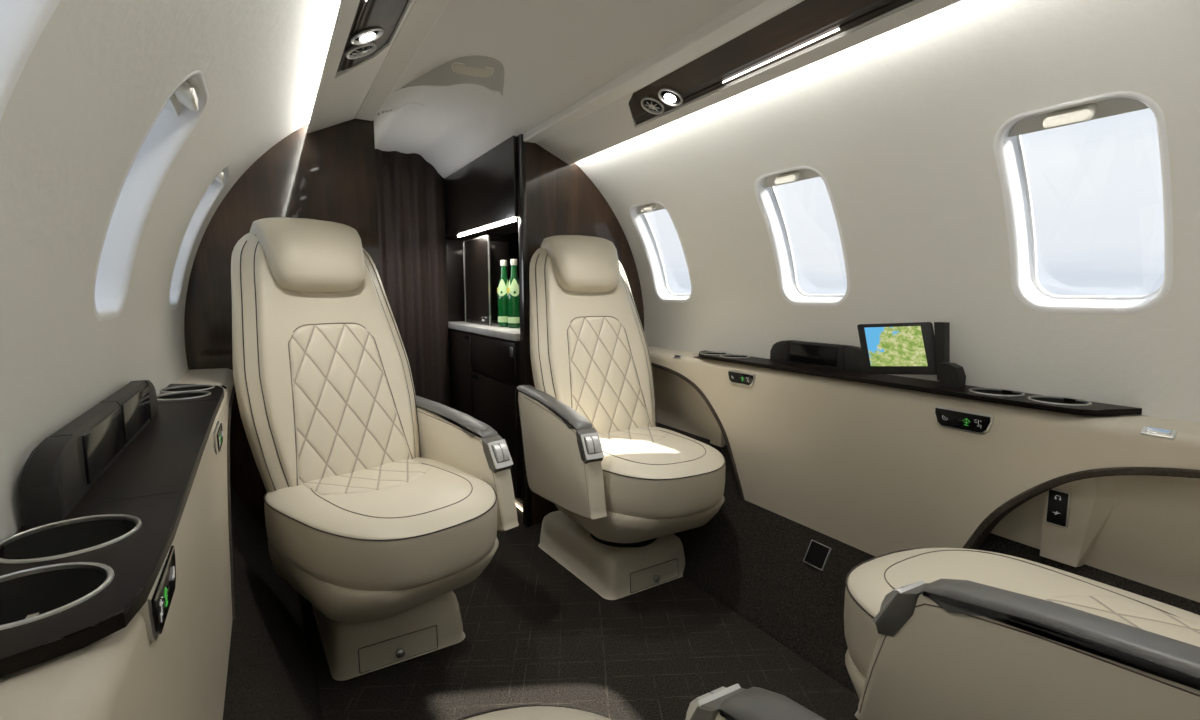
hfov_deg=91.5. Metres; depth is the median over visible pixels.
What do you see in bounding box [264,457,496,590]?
seat cushion
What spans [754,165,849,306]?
window
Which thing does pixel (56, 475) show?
organizer
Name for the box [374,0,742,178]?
ceiling
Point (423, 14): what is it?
trim
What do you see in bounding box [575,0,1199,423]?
wall
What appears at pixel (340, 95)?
overhead panel
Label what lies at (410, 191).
curtain
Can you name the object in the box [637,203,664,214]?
shade
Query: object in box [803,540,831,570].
floor outlet
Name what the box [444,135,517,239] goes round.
upper cabinet
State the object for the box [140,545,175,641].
control panel
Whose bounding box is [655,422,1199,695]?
baseboard
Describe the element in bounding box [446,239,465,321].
wall
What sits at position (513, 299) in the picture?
water bottle
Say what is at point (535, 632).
floor
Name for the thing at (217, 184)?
window
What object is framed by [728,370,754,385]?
control panel
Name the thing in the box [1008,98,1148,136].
shade
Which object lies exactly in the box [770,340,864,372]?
storage box
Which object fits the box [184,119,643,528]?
wall
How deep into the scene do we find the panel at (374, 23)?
1.15 m
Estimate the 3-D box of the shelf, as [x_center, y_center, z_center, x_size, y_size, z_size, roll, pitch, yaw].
[0.627,0.059,1.553,0.123,0.065,1.214,-4,8,-29]
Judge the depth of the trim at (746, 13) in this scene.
1.36 m
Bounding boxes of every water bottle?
[497,260,508,326]
[507,259,519,327]
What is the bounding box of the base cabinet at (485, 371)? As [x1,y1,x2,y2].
[449,232,522,508]
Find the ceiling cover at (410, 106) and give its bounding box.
[395,103,426,111]
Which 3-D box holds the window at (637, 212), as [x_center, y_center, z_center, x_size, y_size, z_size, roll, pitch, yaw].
[0.243,-0.414,2.193,0.205,0.396,0.252,-4,8,-29]
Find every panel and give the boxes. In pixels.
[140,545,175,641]
[213,421,222,453]
[337,0,408,71]
[629,0,912,124]
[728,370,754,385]
[934,406,993,434]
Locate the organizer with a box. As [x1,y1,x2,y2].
[20,380,157,526]
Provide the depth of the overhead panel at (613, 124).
1.47 m
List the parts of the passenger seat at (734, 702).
latch lever, latch plate, latch lever, armrest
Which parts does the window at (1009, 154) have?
shade handle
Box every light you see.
[350,27,383,44]
[658,88,682,105]
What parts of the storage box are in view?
screen glass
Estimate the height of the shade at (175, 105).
0.040 m
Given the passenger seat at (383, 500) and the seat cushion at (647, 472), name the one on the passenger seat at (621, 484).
the seat cushion at (647, 472)
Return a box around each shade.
[165,93,183,115]
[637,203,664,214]
[764,169,819,187]
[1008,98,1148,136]
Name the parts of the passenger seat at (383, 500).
backrest, drawer, drawer knob, armrest, latch lever, latch plate, latch lever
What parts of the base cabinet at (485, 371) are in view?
door, door frame, sliding door, door, door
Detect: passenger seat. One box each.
[231,217,518,680]
[455,684,825,719]
[517,235,725,599]
[844,548,1199,719]
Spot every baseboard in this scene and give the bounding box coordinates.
[223,484,322,719]
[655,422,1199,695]
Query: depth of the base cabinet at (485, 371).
2.66 m
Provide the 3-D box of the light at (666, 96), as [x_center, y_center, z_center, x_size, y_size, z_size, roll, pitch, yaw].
[0.185,-0.690,1.535,0.063,0.035,0.069,-4,8,-29]
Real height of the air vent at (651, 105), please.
0.035 m
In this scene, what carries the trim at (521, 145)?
attached to the wall at (329, 173)
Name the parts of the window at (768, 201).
shade handle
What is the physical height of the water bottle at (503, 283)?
0.294 m
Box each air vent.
[345,42,376,58]
[641,97,663,113]
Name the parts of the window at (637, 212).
shade handle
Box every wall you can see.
[0,0,339,540]
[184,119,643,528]
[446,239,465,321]
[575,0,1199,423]
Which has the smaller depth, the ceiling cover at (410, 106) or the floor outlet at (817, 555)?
the floor outlet at (817, 555)
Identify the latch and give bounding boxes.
[673,355,682,358]
[1141,426,1177,439]
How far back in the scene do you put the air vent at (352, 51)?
1.23 m
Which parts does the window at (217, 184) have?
shade handle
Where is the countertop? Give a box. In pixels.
[448,321,519,340]
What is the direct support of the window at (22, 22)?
in the wall at (98, 74)
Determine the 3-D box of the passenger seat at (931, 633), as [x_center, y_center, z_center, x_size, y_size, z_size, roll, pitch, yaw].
[0.742,0.339,0.630,0.498,0.981,1.006,-4,8,-29]
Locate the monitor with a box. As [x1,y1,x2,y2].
[857,322,965,387]
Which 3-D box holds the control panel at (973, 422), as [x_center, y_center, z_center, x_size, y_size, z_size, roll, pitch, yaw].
[0.755,0.126,1.221,0.010,0.043,0.118,-4,8,-29]
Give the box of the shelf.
[698,350,1141,415]
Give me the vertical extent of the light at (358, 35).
0.035 m
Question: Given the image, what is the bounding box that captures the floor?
[307,507,859,719]
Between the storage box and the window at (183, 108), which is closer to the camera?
the window at (183, 108)
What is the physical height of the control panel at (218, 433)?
0.041 m
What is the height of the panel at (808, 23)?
0.049 m
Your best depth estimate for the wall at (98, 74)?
0.67 m
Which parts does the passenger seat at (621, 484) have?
armrest, latch lever, latch plate, backrest, latch lever, swivel plate, drawer, drawer knob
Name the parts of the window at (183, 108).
shade handle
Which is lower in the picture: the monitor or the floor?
the floor
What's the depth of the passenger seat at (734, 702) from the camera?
0.56 m
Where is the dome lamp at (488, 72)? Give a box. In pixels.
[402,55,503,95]
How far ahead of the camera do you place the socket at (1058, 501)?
1.12 m
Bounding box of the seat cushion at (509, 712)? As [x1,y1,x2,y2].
[464,706,611,719]
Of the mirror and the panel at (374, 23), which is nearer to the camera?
the panel at (374, 23)
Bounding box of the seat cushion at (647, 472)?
[601,427,724,518]
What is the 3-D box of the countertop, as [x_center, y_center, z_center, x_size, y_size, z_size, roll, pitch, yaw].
[-0.481,-0.141,2.679,0.197,0.030,0.999,-4,8,-29]
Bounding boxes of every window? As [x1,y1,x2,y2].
[0,0,60,120]
[92,70,208,320]
[169,165,230,308]
[629,200,692,302]
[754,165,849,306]
[993,91,1172,313]
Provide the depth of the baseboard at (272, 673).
1.28 m
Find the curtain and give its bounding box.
[375,149,450,407]
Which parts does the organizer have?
screen glass, screen glass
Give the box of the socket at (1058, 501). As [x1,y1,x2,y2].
[1046,489,1070,527]
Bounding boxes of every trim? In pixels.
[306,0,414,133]
[355,0,448,120]
[517,134,530,526]
[523,0,797,142]
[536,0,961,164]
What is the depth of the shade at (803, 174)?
1.55 m
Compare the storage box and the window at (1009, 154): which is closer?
the window at (1009, 154)
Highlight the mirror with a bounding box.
[490,232,518,322]
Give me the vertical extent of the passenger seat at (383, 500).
1.097 m
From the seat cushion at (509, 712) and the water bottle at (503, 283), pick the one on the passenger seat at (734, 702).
the seat cushion at (509, 712)

